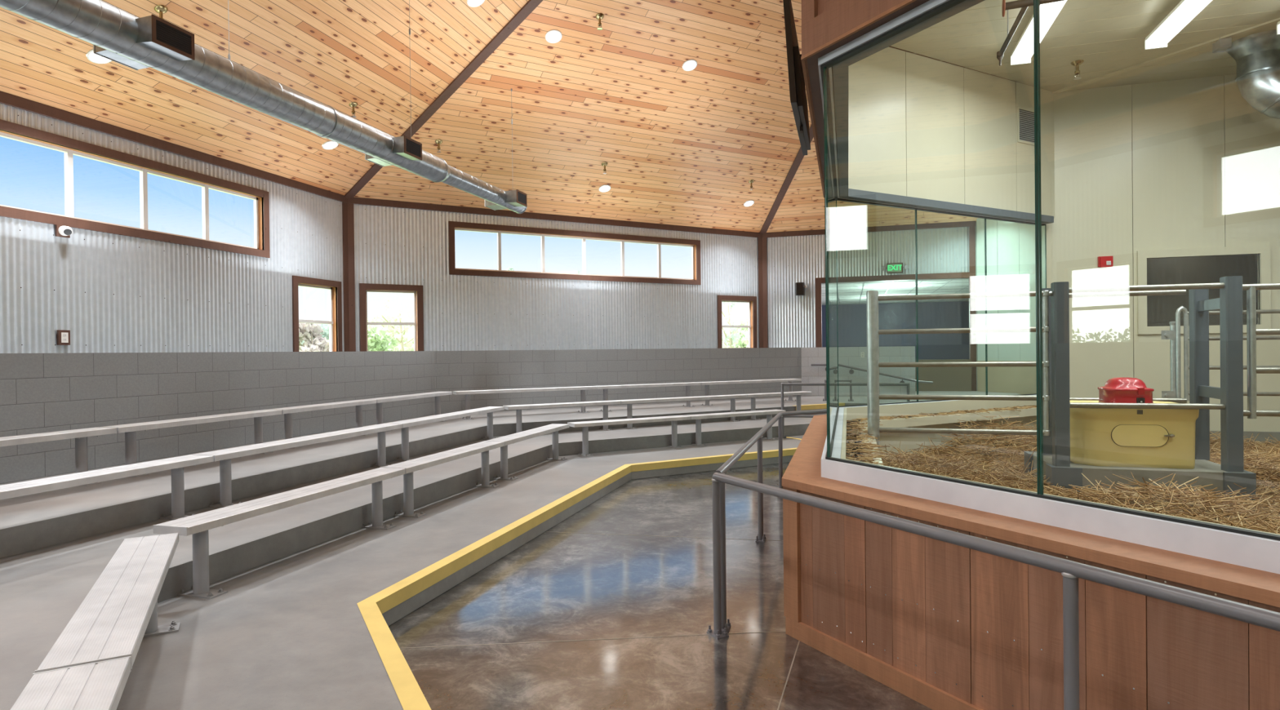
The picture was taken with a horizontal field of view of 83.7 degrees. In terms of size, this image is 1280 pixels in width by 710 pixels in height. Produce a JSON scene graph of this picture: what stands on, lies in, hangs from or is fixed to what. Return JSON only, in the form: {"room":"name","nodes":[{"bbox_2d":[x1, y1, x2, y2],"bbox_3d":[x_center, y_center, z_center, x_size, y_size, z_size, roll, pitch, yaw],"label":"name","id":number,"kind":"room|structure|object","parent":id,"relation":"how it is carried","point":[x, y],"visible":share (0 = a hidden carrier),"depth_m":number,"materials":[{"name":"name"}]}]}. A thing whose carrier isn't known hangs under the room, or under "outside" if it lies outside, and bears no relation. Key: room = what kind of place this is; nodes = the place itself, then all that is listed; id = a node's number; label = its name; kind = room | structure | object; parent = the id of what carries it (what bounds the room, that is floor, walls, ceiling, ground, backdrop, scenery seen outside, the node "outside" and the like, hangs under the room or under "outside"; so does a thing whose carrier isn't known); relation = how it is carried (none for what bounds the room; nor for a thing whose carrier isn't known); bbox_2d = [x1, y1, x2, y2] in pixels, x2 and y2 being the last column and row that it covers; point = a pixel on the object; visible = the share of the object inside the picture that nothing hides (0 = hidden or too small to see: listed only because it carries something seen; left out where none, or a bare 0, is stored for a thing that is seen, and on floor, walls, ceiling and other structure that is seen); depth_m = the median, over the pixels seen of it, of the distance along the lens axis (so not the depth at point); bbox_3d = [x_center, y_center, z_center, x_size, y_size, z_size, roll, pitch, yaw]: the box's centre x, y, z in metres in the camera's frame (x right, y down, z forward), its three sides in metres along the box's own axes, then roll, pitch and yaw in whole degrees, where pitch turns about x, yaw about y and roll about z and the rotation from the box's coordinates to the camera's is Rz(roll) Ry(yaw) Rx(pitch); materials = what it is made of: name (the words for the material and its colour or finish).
{"room":"animal exhibit","nodes":[
{"label":"animal exhibit","id":0,"kind":"room"},
{"bbox_2d":[0,103,344,353],"bbox_3d":[-6.635,-0.882,7.996,0.020,3.780,10.014,-1,0,16],"label":"wall","id":1,"kind":"structure","parent":0,"point":[113,293],"depth_m":9.22,"materials":[{"name":"metal"}]},
{"bbox_2d":[0,119,270,257],"bbox_3d":[-6.614,-1.984,8.318,0.182,1.020,5.735,-1,0,16],"label":"window","id":2,"kind":"structure","parent":1,"relation":"in","point":[70,147],"depth_m":9.08,"materials":[{"name":"brown wood"}]},
{"bbox_2d":[0,91,347,203],"bbox_3d":[-6.635,-2.729,7.980,0.045,0.115,10.014,-1,0,16],"label":"trim","id":3,"kind":"structure","parent":1,"relation":"attached to","point":[6,99],"depth_m":9.16,"materials":[{"name":"brown wood"}]},
{"bbox_2d":[292,275,342,351],"bbox_3d":[-5.503,-0.602,12.087,0.182,1.368,1.140,-1,0,16],"label":"window","id":4,"kind":"structure","parent":1,"relation":"in","point":[335,322],"depth_m":12.42,"materials":[{"name":"brown wood"}]},
{"bbox_2d":[0,351,435,484],"bbox_3d":[-4.531,0.480,7.490,0.200,1.016,8.431,-1,0,16],"label":"wall","id":5,"kind":"structure","parent":0,"point":[40,393],"depth_m":7.07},
{"bbox_2d":[0,413,826,709],"bbox_3d":[0.741,1.272,4.966,8.180,0.328,17.013,-1,0,16],"label":"floor","id":6,"kind":"structure","parent":0,"point":[42,590],"depth_m":4.63,"materials":[{"name":"concrete"}]},
{"bbox_2d":[0,454,213,519],"bbox_3d":[-3.510,0.952,4.224,0.250,0.417,2.118,-1,0,16],"label":"bench","id":7,"kind":"object","parent":6,"relation":"on","point":[176,464],"visible":0.84,"depth_m":4.62,"materials":[{"name":"metal"}]},
{"bbox_2d":[193,423,402,507],"bbox_3d":[-2.890,0.933,6.350,0.250,0.417,2.288,-1,0,16],"label":"bench","id":8,"kind":"object","parent":6,"relation":"on","point":[224,456],"visible":0.84,"depth_m":5.88,"materials":[{"name":"metal"}]},
{"bbox_2d":[386,406,504,461],"bbox_3d":[-2.249,0.913,8.553,0.250,0.417,2.278,-1,0,16],"label":"bench","id":9,"kind":"object","parent":6,"relation":"on","point":[406,424],"visible":0.89,"depth_m":8.15,"materials":[{"name":"metal"}]},
{"bbox_2d":[502,400,620,432],"bbox_3d":[-1.079,0.891,10.118,1.698,0.417,0.250,-1,0,-29],"label":"bench","id":10,"kind":"object","parent":6,"relation":"on","point":[517,408],"visible":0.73,"depth_m":9.99,"materials":[{"name":"metal"}]},
{"bbox_2d":[614,394,746,429],"bbox_3d":[0.676,0.866,11.082,2.283,0.417,0.250,-1,0,-29],"label":"bench","id":11,"kind":"object","parent":6,"relation":"on","point":[629,411],"visible":0.99,"depth_m":10.94,"materials":[{"name":"metal"}]},
{"bbox_2d":[743,391,812,420],"bbox_3d":[2.283,0.843,11.963,1.358,0.417,0.250,-1,0,-29],"label":"bench","id":12,"kind":"object","parent":6,"relation":"on","point":[753,396],"visible":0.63,"depth_m":11.81,"materials":[{"name":"metal"}]},
{"bbox_2d":[116,435,803,709],"bbox_3d":[1.238,1.351,4.649,7.050,0.163,15.084,-1,0,16],"label":"floor","id":13,"kind":"structure","parent":0,"point":[291,632],"depth_m":3.78,"materials":[{"name":"concrete"}]},
{"bbox_2d":[9,656,131,709],"bbox_3d":[-1.160,1.107,1.248,0.250,0.417,1.893,-1,0,-29],"label":"bench","id":14,"kind":"object","parent":13,"relation":"on","point":[97,686],"visible":1,"depth_m":1.94,"materials":[{"name":"metal"}]},
{"bbox_2d":[35,533,180,673],"bbox_3d":[-2.027,1.108,2.828,0.250,0.417,1.678,-1,0,-29],"label":"bench","id":15,"kind":"object","parent":13,"relation":"on","point":[120,610],"visible":0.93,"depth_m":2.57,"materials":[{"name":"metal"}]},
{"bbox_2d":[153,467,404,599],"bbox_3d":[-2.200,1.099,4.674,0.250,0.417,1.913,-1,0,16],"label":"bench","id":16,"kind":"object","parent":13,"relation":"on","point":[197,526],"visible":1,"depth_m":4.20,"materials":[{"name":"metal"}]},
{"bbox_2d":[381,440,504,517],"bbox_3d":[-1.697,1.084,6.402,0.250,0.417,1.663,-1,0,16],"label":"bench","id":17,"kind":"object","parent":13,"relation":"on","point":[411,466],"visible":0.94,"depth_m":6.09,"materials":[{"name":"metal"}]},
{"bbox_2d":[487,423,568,480],"bbox_3d":[-1.221,1.069,8.037,0.250,0.417,1.718,-1,0,16],"label":"bench","id":18,"kind":"object","parent":13,"relation":"on","point":[553,428],"visible":0.91,"depth_m":7.77,"materials":[{"name":"metal"}]},
{"bbox_2d":[356,447,797,709],"bbox_3d":[1.748,1.302,4.322,5.885,0.078,13.095,-1,0,16],"label":"trim","id":19,"kind":"structure","parent":13,"relation":"attached to","point":[409,693],"depth_m":4.42,"materials":[{"name":"yellow paint"}]},
{"bbox_2d":[567,415,690,457],"bbox_3d":[-0.115,1.050,9.358,1.703,0.417,0.250,-1,0,-29],"label":"bench","id":20,"kind":"object","parent":13,"relation":"on","point":[584,424],"visible":0.99,"depth_m":9.22,"materials":[{"name":"metal"}]},
{"bbox_2d":[685,409,786,446],"bbox_3d":[1.362,1.028,10.169,1.643,0.417,0.250,-1,0,-29],"label":"bench","id":21,"kind":"object","parent":13,"relation":"on","point":[769,413],"visible":0.93,"depth_m":10.02,"materials":[{"name":"metal"}]},
{"bbox_2d":[781,382,910,438],"bbox_3d":[2.953,0.810,10.339,1.853,0.816,0.074,-1,0,15],"label":"stair rail","id":22,"kind":"object","parent":13,"relation":"on","point":[907,384],"visible":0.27,"depth_m":10.44,"materials":[{"name":"grey metal"}]},
{"bbox_2d":[0,391,1020,558],"bbox_3d":[-0.893,1.202,6.153,11.980,0.493,23.570,-1,0,16],"label":"floor","id":23,"kind":"structure","parent":0,"point":[37,521],"depth_m":6.28,"materials":[{"name":"concrete"}]},
{"bbox_2d":[0,426,116,486],"bbox_3d":[-4.582,0.796,4.589,0.250,0.417,2.323,-1,0,16],"label":"bench","id":24,"kind":"object","parent":23,"relation":"on","point":[81,435],"visible":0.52,"depth_m":5.44,"materials":[{"name":"metal"}]},
{"bbox_2d":[97,409,282,477],"bbox_3d":[-4.014,0.779,6.538,0.250,0.417,1.713,-1,0,16],"label":"bench","id":25,"kind":"object","parent":23,"relation":"on","point":[130,430],"visible":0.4,"depth_m":6.25,"materials":[{"name":"metal"}]},
{"bbox_2d":[268,399,377,448],"bbox_3d":[-3.559,0.765,8.101,0.250,0.417,1.518,-1,0,16],"label":"bench","id":26,"kind":"object","parent":23,"relation":"on","point":[287,411],"visible":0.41,"depth_m":7.90,"materials":[{"name":"metal"}]},
{"bbox_2d":[363,391,452,431],"bbox_3d":[-3.102,0.751,9.670,0.250,0.417,1.728,-1,0,16],"label":"bench","id":27,"kind":"object","parent":23,"relation":"on","point":[380,401],"visible":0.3,"depth_m":9.46,"materials":[{"name":"metal"}]},
{"bbox_2d":[452,386,596,419],"bbox_3d":[-1.734,0.728,11.048,2.258,0.417,0.250,-1,0,-29],"label":"bench","id":28,"kind":"object","parent":23,"relation":"on","point":[582,388],"visible":0.97,"depth_m":10.91,"materials":[{"name":"metal"}]},
{"bbox_2d":[596,382,701,412],"bbox_3d":[0.137,0.701,12.075,1.988,0.417,0.250,-1,0,-29],"label":"bench","id":29,"kind":"object","parent":23,"relation":"on","point":[605,388],"visible":0.8,"depth_m":12.00,"materials":[{"name":"metal"}]},
{"bbox_2d":[697,378,801,406],"bbox_3d":[2.013,0.674,13.104,2.268,0.417,0.250,-1,0,-29],"label":"bench","id":30,"kind":"object","parent":23,"relation":"on","point":[707,384],"visible":0.97,"depth_m":12.97,"materials":[{"name":"metal"}]},
{"bbox_2d":[0,0,1040,232],"bbox_3d":[2.232,-5.358,8.329,23.160,5.014,15.135,-1,0,-29],"label":"ceiling","id":31,"kind":"structure","parent":0,"point":[680,147],"depth_m":11.04,"materials":[{"name":"brown wood"}]},
{"bbox_2d":[0,0,527,213],"bbox_3d":[-2.896,-3.259,4.694,2.957,2.189,13.354,-1,0,-3],"label":"air duct","id":32,"kind":"object","parent":31,"relation":"hanging from","point":[117,35],"visible":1,"depth_m":5.89,"materials":[{"name":"silver metal"}]},
{"bbox_2d":[344,0,542,198],"bbox_3d":[-1.224,-4.899,9.527,10.400,4.195,0.150,0,0,39],"label":"trim","id":33,"kind":"structure","parent":31,"relation":"attached to","point":[531,5],"depth_m":10.69,"materials":[{"name":"brown wood"}]},
{"bbox_2d":[760,124,813,234],"bbox_3d":[3.489,-4.966,12.113,0.150,4.195,10.400,-1,0,-6],"label":"trim","id":34,"kind":"structure","parent":31,"relation":"attached to","point":[798,158],"depth_m":15.45,"materials":[{"name":"brown wood"}]},
{"bbox_2d":[782,0,810,155],"bbox_3d":[1.207,-2.092,5.447,0.121,0.845,1.370,-1,0,16],"label":"television","id":35,"kind":"object","parent":31,"relation":"attached to","point":[798,100],"visible":0.93,"depth_m":4.90,"materials":[{"name":"black plastic"}]},
{"bbox_2d":[353,204,759,351],"bbox_3d":[-1.134,-0.983,15.052,9.357,3.780,0.020,-1,0,-29],"label":"wall","id":36,"kind":"structure","parent":0,"point":[396,246],"depth_m":14.55,"materials":[{"name":"metal"}]},
{"bbox_2d":[342,201,355,351],"bbox_3d":[-5.205,-0.875,12.779,0.078,3.680,0.222,0,0,39],"label":"trim","id":37,"kind":"structure","parent":36,"relation":"attached to","point":[348,214],"depth_m":12.78,"materials":[{"name":"brown wood"}]},
{"bbox_2d":[359,283,423,351],"bbox_3d":[-4.597,-0.617,13.221,1.115,1.365,0.182,-1,0,-29],"label":"window","id":38,"kind":"structure","parent":36,"relation":"in","point":[418,323],"depth_m":13.21,"materials":[{"name":"brown wood"}]},
{"bbox_2d":[347,197,762,237],"bbox_3d":[-1.144,-2.831,15.024,9.357,0.115,0.045,-1,0,-29],"label":"trim","id":39,"kind":"structure","parent":36,"relation":"attached to","point":[361,201],"depth_m":14.53,"materials":[{"name":"brown wood"}]},
{"bbox_2d":[448,221,701,284],"bbox_3d":[-1.168,-2.083,15.103,5.745,1.020,0.182,-1,0,-29],"label":"window","id":40,"kind":"structure","parent":36,"relation":"in","point":[695,245],"depth_m":14.94,"materials":[{"name":"brown wood"}]},
{"bbox_2d":[717,295,757,348],"bbox_3d":[2.273,-0.716,16.991,1.130,1.368,0.182,-1,0,-29],"label":"window","id":41,"kind":"structure","parent":36,"relation":"in","point":[751,300],"depth_m":17.10,"materials":[{"name":"brown wood"}]},
{"bbox_2d":[757,237,768,347],"bbox_3d":[2.971,-0.992,17.266,0.222,3.680,0.078,-1,0,-6],"label":"trim","id":42,"kind":"structure","parent":36,"relation":"attached to","point":[762,242],"depth_m":17.24,"materials":[{"name":"brown wood"}]},
{"bbox_2d":[434,347,801,413],"bbox_3d":[0.050,0.396,13.373,7.715,1.015,0.200,-1,0,-29],"label":"wall","id":43,"kind":"structure","parent":0,"point":[455,371],"depth_m":12.87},
{"bbox_2d":[388,462,932,709],"bbox_3d":[4.566,1.517,5.610,22.400,0.250,21.300,-1,0,16],"label":"floor","id":44,"kind":"structure","parent":0,"point":[557,585],"depth_m":3.88,"materials":[{"name":"concrete"}]},
{"bbox_2d":[714,408,826,632],"bbox_3d":[1.577,0.999,6.427,1.225,0.843,5.778,0,0,35],"label":"handrail","id":45,"kind":"object","parent":44,"relation":"on","point":[757,437],"visible":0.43,"depth_m":5.19,"materials":[{"name":"grey metal"}]},
{"bbox_2d":[706,472,1279,709],"bbox_3d":[1.264,1.027,2.120,0.071,0.843,3.702,-1,0,-29],"label":"handrail","id":46,"kind":"object","parent":44,"relation":"on","point":[1071,571],"visible":1,"depth_m":2.10,"materials":[{"name":"grey metal"}]},
{"bbox_2d":[832,75,839,181],"bbox_3d":[1.463,-2.358,5.348,0.040,1.518,3.376,-1,0,16],"label":"wall","id":47,"kind":"structure","parent":0,"point":[833,75],"depth_m":4.88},
{"bbox_2d":[832,0,1053,223],"bbox_3d":[2.685,-1.572,4.937,2.553,0.077,8.268,-1,0,16],"label":"trim","id":48,"kind":"structure","parent":47,"relation":"attached to","point":[840,71],"depth_m":5.37,"materials":[{"name":"metal"}]},
{"bbox_2d":[800,346,915,395],"bbox_3d":[4.518,0.338,14.884,2.260,1.014,0.200,-1,0,16],"label":"wall","id":49,"kind":"structure","parent":0,"point":[847,356],"depth_m":14.79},
{"bbox_2d":[766,222,977,391],"bbox_3d":[7.483,-1.085,16.034,9.384,3.780,0.112,-1,0,16],"label":"wall","id":50,"kind":"structure","parent":0,"point":[791,317],"depth_m":16.80,"materials":[{"name":"metal"}]},
{"bbox_2d":[762,221,974,237],"bbox_3d":[5.212,-2.910,16.610,4.734,0.115,0.045,-1,0,16],"label":"trim","id":51,"kind":"structure","parent":50,"relation":"attached to","point":[965,224],"depth_m":16.53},
{"bbox_2d":[815,271,969,347],"bbox_3d":[5.849,-0.509,16.532,3.450,2.660,0.200,-1,0,16],"label":"trim opening","id":52,"kind":"structure","parent":50,"relation":"attached to","point":[819,281],"depth_m":16.61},
{"bbox_2d":[968,221,976,391],"bbox_3d":[7.451,-1.085,16.024,0.120,3.780,0.150,-1,0,16],"label":"trim","id":53,"kind":"structure","parent":50,"relation":"attached to","point":[972,314],"depth_m":15.95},
{"bbox_2d":[821,278,968,305],"bbox_3d":[7.758,-1.843,20.963,6.800,0.087,9.378,-1,0,16],"label":"ceiling","id":54,"kind":"structure","parent":0,"point":[848,293],"depth_m":19.58,"materials":[{"name":"white tile"}]},
{"bbox_2d":[822,301,968,359],"bbox_3d":[9.098,-0.557,25.520,6.800,2.580,0.100,-1,0,16],"label":"wall","id":55,"kind":"structure","parent":0,"point":[851,318],"depth_m":25.29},
{"bbox_2d":[817,0,1031,86],"bbox_3d":[2.544,-3.866,4.957,2.568,4.581,8.448,-1,0,16],"label":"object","id":56,"kind":"structure","parent":0,"point":[823,5],"depth_m":3.61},
{"bbox_2d":[801,0,817,25],"bbox_3d":[1.468,-3.775,3.551,1.258,4.123,5.996,-1,0,-8],"label":"trim","id":57,"kind":"structure","parent":56,"relation":"attached to","point":[809,7],"depth_m":3.65,"materials":[{"name":"brown wood"}]},
{"bbox_2d":[801,0,905,189],"bbox_3d":[2.540,-1.649,4.978,2.558,0.170,8.484,-1,0,16],"label":"trim","id":58,"kind":"structure","parent":56,"relation":"attached to","point":[846,15],"depth_m":3.49,"materials":[{"name":"brown wood"}]},
{"bbox_2d":[800,0,929,197],"bbox_3d":[2.567,-1.571,4.971,2.586,0.010,8.466,-1,0,16],"label":"trim","id":59,"kind":"structure","parent":56,"relation":"attached to","point":[812,61],"depth_m":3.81,"materials":[{"name":"brown wood"}]},
{"bbox_2d":[845,408,1036,462],"bbox_3d":[2.750,0.851,4.940,2.587,0.420,8.236,-1,0,16],"label":"curb","id":60,"kind":"object","parent":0,"point":[908,440],"visible":0.01,"depth_m":7.34,"materials":[{"name":"beige concrete"}]},
{"bbox_2d":[845,407,1036,464],"bbox_3d":[2.782,0.681,4.929,2.658,0.080,8.236,-1,0,16],"label":"ledge","id":61,"kind":"object","parent":60,"relation":"attached to","point":[946,419],"visible":0.05,"depth_m":7.29,"materials":[{"name":"beige concrete"}]},
{"bbox_2d":[915,359,971,391],"bbox_3d":[6.760,0.458,16.107,1.280,0.710,0.100,-1,0,16],"label":"wall","id":62,"kind":"structure","parent":0,"point":[944,379],"depth_m":16.03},
{"bbox_2d":[848,46,1054,217],"bbox_3d":[3.474,-2.394,7.822,3.481,1.518,0.040,-1,0,-29],"label":"wall","id":63,"kind":"structure","parent":0,"point":[919,126],"depth_m":7.68,"materials":[{"name":"beige paint"}]},
{"bbox_2d":[1017,106,1034,145],"bbox_3d":[4.542,-2.679,8.377,0.380,0.410,0.014,-1,0,-29],"label":"air vent","id":64,"kind":"object","parent":63,"relation":"in","point":[1025,117],"visible":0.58,"depth_m":8.36,"materials":[{"name":"metal"}]},
{"bbox_2d":[977,360,1036,394],"bbox_3d":[8.612,0.712,13.927,0.080,1.175,4.500,-1,0,-29],"label":"wall","id":65,"kind":"structure","parent":0,"point":[1013,380],"depth_m":15.22,"materials":[{"name":"beige paint"}]},
{"bbox_2d":[976,217,1045,360],"bbox_3d":[8.593,-1.625,13.921,0.060,3.500,4.494,-1,0,-29],"label":"panels","id":66,"kind":"object","parent":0,"point":[1010,246],"visible":0.15,"depth_m":15.23,"materials":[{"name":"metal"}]},
{"bbox_2d":[800,490,1279,709],"bbox_3d":[1.654,1.056,2.122,0.025,0.778,3.626,-1,0,-29],"label":"wall","id":67,"kind":"structure","parent":0,"point":[984,630],"depth_m":2.64,"materials":[{"name":"brown wood"}]},
{"bbox_2d":[782,486,800,622],"bbox_3d":[0.777,1.014,3.709,0.061,0.684,0.180,-1,0,-6],"label":"trim","id":68,"kind":"structure","parent":67,"relation":"attached to","point":[791,509],"depth_m":3.66,"materials":[{"name":"brown wood"}]},
{"bbox_2d":[889,0,1279,93],"bbox_3d":[5.348,-3.179,4.204,8.025,0.050,8.321,-1,0,16],"label":"ceiling","id":69,"kind":"structure","parent":0,"point":[1240,8],"depth_m":7.17,"materials":[{"name":"beige paint"}]},
{"bbox_2d":[1010,14,1033,65],"label":"fluorescent fixture","id":70,"kind":"object","parent":69,"relation":"hanging from","point":[1022,53],"depth_m":6.91,"materials":[{"name":"white plastic"}]},
{"bbox_2d":[996,0,1065,66],"bbox_3d":[4.125,-2.960,5.999,2.063,0.380,1.158,-1,0,20],"label":"track","id":71,"kind":"object","parent":69,"relation":"hanging from","point":[1024,4],"visible":1,"depth_m":5.89,"materials":[{"name":"metal"}]},
{"bbox_2d":[1040,0,1066,42],"label":"fluorescent fixture","id":72,"kind":"object","parent":69,"relation":"hanging from","point":[1049,12],"depth_m":6.17,"materials":[{"name":"white plastic"}]},
{"bbox_2d":[1144,0,1212,49],"bbox_3d":[4.418,-3.041,5.003,0.184,0.214,3.930,-1,0,16],"label":"fluorescent fixture","id":73,"kind":"object","parent":69,"relation":"hanging from","point":[1185,11],"visible":1,"depth_m":6.40,"materials":[{"name":"white plastic"}]},
{"bbox_2d":[1212,29,1279,119],"bbox_3d":[6.843,-2.729,6.928,2.110,0.915,0.627,0,0,29],"label":"duct","id":74,"kind":"object","parent":69,"relation":"attached to","point":[1256,56],"visible":1,"depth_m":7.12,"materials":[{"name":"metal"}]},
{"bbox_2d":[1046,74,1279,431],"bbox_3d":[7.665,-1.106,7.902,5.678,4.190,0.040,-1,0,16],"label":"wall","id":75,"kind":"structure","parent":0,"point":[1184,163],"depth_m":8.37,"materials":[{"name":"beige paint"}]},
{"bbox_2d":[1137,244,1271,334],"bbox_3d":[6.470,-0.739,8.233,1.290,0.980,0.060,-1,0,16],"label":"window","id":76,"kind":"structure","parent":75,"relation":"in","point":[1264,256],"depth_m":8.19,"materials":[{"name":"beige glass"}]},
{"bbox_2d":[1209,431,1279,444],"bbox_3d":[7.723,0.924,7.856,5.584,0.130,0.049,-1,0,16],"label":"baseboard","id":77,"kind":"structure","parent":75,"relation":"attached to","point":[1260,437],"depth_m":8.05,"materials":[{"name":"concrete"}]},
{"bbox_2d":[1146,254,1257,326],"bbox_3d":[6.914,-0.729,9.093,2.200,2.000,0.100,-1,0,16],"label":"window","id":78,"kind":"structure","parent":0,"point":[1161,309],"depth_m":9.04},
{"bbox_3d":[5.397,1.208,4.229,8.025,0.345,8.321,-1,0,16],"label":"floor","id":79,"kind":"structure","parent":0,"visible":0},
{"bbox_2d":[866,290,1053,451],"bbox_3d":[2.486,0.293,5.580,1.357,1.634,0.092,-1,0,16],"label":"fence","id":80,"kind":"object","parent":79,"relation":"on","point":[873,298],"visible":0.94,"depth_m":5.59,"materials":[{"name":"silver metal"}]},
{"bbox_2d":[845,404,1279,534],"bbox_3d":[4.136,0.828,4.714,5.589,0.497,7.839,-1,0,16],"label":"bedding","id":81,"kind":"object","parent":79,"relation":"on","point":[1264,457],"visible":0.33,"depth_m":5.40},
{"bbox_2d":[1030,452,1244,496],"bbox_3d":[3.779,0.961,5.537,1.200,0.270,0.810,-1,0,16],"label":"concrete pad","id":82,"kind":"object","parent":79,"relation":"on","point":[1209,473],"visible":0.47,"depth_m":5.18,"materials":[{"name":"beige concrete"}]},
{"bbox_2d":[1070,377,1199,469],"bbox_3d":[3.727,0.498,5.516,0.790,0.656,0.582,-1,0,16],"label":"livestock waterer","id":83,"kind":"object","parent":82,"relation":"on","point":[1162,438],"visible":0.84,"depth_m":5.28,"materials":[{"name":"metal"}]},
{"bbox_2d":[1024,275,1256,500],"bbox_3d":[3.775,0.271,5.532,1.268,1.650,0.870,-1,0,16],"label":"guard","id":84,"kind":"object","parent":79,"relation":"on","point":[1229,303],"visible":0.76,"depth_m":5.32,"materials":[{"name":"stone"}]},
{"bbox_2d":[1160,306,1279,400],"bbox_3d":[6.443,0.255,6.749,2.610,1.610,0.117,-1,0,16],"label":"gate","id":85,"kind":"object","parent":79,"relation":"on","point":[1173,335],"visible":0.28,"depth_m":7.04,"materials":[{"name":"metal"}]},
{"bbox_2d":[1242,283,1279,418],"bbox_3d":[5.195,0.255,4.843,1.940,1.660,0.092,-1,0,16],"label":"fence","id":86,"kind":"object","parent":79,"relation":"on","point":[1251,412],"visible":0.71,"depth_m":5.06,"materials":[{"name":"silver metal"}]},
{"bbox_3d":[2.604,1.034,4.984,2.754,0.768,8.573,-1,0,16],"label":"wall","id":87,"kind":"structure","parent":0,"visible":0},
{"bbox_2d":[823,68,833,457],"bbox_3d":[1.131,-0.491,4.271,0.012,2.046,1.135,-1,0,16],"label":"window","id":88,"kind":"structure","parent":87,"relation":"in","point":[828,130],"depth_m":4.17,"materials":[{"name":"clear glass"}]},
{"bbox_2d":[831,138,836,431],"bbox_3d":[1.450,-0.501,5.368,0.012,2.046,1.135,-1,0,16],"label":"window","id":89,"kind":"structure","parent":87,"relation":"in","point":[832,159],"depth_m":5.27,"materials":[{"name":"clear glass"}]},
{"bbox_2d":[834,179,838,413],"bbox_3d":[1.770,-0.511,6.465,0.012,2.046,1.136,-1,0,16],"label":"window","id":90,"kind":"structure","parent":87,"relation":"in","point":[835,202],"depth_m":6.40,"materials":[{"name":"clear glass"}]},
{"bbox_2d":[835,200,917,401],"bbox_3d":[2.428,-0.523,7.287,1.131,2.046,0.012,-1,0,-29],"label":"window","id":91,"kind":"structure","parent":87,"relation":"in","point":[836,200],"depth_m":7.55,"materials":[{"name":"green glass"}]},
{"bbox_2d":[785,617,983,709],"bbox_3d":[2.485,1.374,5.021,2.586,0.089,8.635,-1,0,16],"label":"baseboard","id":92,"kind":"structure","parent":87,"relation":"attached to","point":[929,695],"depth_m":3.17,"materials":[{"name":"brown wood"}]},
{"bbox_2d":[817,0,1046,224],"bbox_3d":[2.622,-1.567,4.955,2.564,0.075,8.369,-1,0,16],"label":"trim","id":93,"kind":"structure","parent":87,"relation":"attached to","point":[930,5],"depth_m":3.53,"materials":[{"name":"metal"}]},
{"bbox_2d":[820,0,1045,494],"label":"window","id":94,"kind":"structure","parent":87,"relation":"in","point":[1034,1],"depth_m":3.37,"materials":[{"name":"clear glass"}]},
{"bbox_2d":[915,209,986,401],"bbox_3d":[3.426,-0.537,7.834,1.131,2.046,0.012,-1,0,-29],"label":"window","id":95,"kind":"structure","parent":87,"relation":"in","point":[916,210],"depth_m":8.10,"materials":[{"name":"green glass"}]},
{"bbox_2d":[782,414,1279,607],"bbox_3d":[2.529,0.630,5.002,2.718,0.040,8.652,-1,0,16],"label":"cap rail","id":96,"kind":"object","parent":87,"relation":"on","point":[803,472],"visible":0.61,"depth_m":2.54,"materials":[{"name":"brown wood"}]},
{"bbox_2d":[821,400,1279,573],"bbox_3d":[2.652,0.563,4.966,2.587,0.092,8.376,-1,0,16],"label":"window sill","id":97,"kind":"structure","parent":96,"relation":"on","point":[1260,553],"depth_m":2.58,"materials":[{"name":"metal"}]},
{"bbox_2d":[1036,0,1043,494],"bbox_3d":[1.792,-0.487,2.226,0.012,2.046,1.131,-1,0,-29],"label":"window","id":98,"kind":"structure","parent":87,"relation":"in","point":[1037,1],"depth_m":2.72,"materials":[{"name":"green glass"}]},
{"bbox_2d":[825,393,1279,541],"bbox_3d":[2.647,0.512,4.967,2.532,0.010,8.344,-1,0,16],"label":"trim","id":99,"kind":"structure","parent":87,"relation":"attached to","point":[1248,532],"depth_m":2.66,"materials":[{"name":"grey metal"}]},
{"bbox_2d":[840,400,1279,535],"bbox_3d":[2.708,0.580,4.949,2.507,0.123,8.238,-1,0,16],"label":"lining","id":100,"kind":"object","parent":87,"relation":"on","point":[850,413],"visible":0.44,"depth_m":7.38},
{"label":"outside","id":101,"kind":"structure","parent":0,"visible":0},
{"bbox_3d":[-42.387,2.109,33.200,220.000,0.100,360.000,-1,0,16],"label":"ground","id":102,"kind":"structure","parent":101,"visible":0},
{"bbox_2d":[298,317,329,351],"bbox_3d":[-31.086,-0.935,67.705,5.652,5.352,6.615,-1,0,16],"label":"tree","id":103,"kind":"object","parent":102,"relation":"on","point":[307,331],"visible":0.45,"depth_m":67.11,"materials":[{"name":"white plant"}]},
{"bbox_2d":[326,312,410,351],"bbox_3d":[-24.709,-1.108,65.872,5.935,5.575,8.353,-1,0,16],"label":"tree","id":104,"kind":"object","parent":102,"relation":"on","point":[375,343],"visible":0.25,"depth_m":65.15,"materials":[{"name":"green plant"}]},
{"bbox_2d":[367,296,413,351],"bbox_3d":[-8.280,-0.165,24.301,2.225,3.798,2.669,-1,0,-33],"label":"tree","id":105,"kind":"object","parent":102,"relation":"on","point":[401,336],"visible":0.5,"depth_m":24.38,"materials":[{"name":"green plant"}]},
{"bbox_2d":[721,302,747,347],"bbox_3d":[4.156,-0.713,33.982,1.665,4.504,2.599,-1,0,16],"label":"tree","id":106,"kind":"object","parent":102,"relation":"on","point":[731,336],"visible":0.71,"depth_m":33.67,"materials":[{"name":"green plant"}]},
{"bbox_2d":[722,313,748,347],"bbox_3d":[9.961,-1.121,59.536,6.285,4.901,7.180,-1,0,-35],"label":"tree","id":107,"kind":"object","parent":102,"relation":"on","point":[743,344],"visible":0.16,"depth_m":58.46,"materials":[{"name":"green plant"}]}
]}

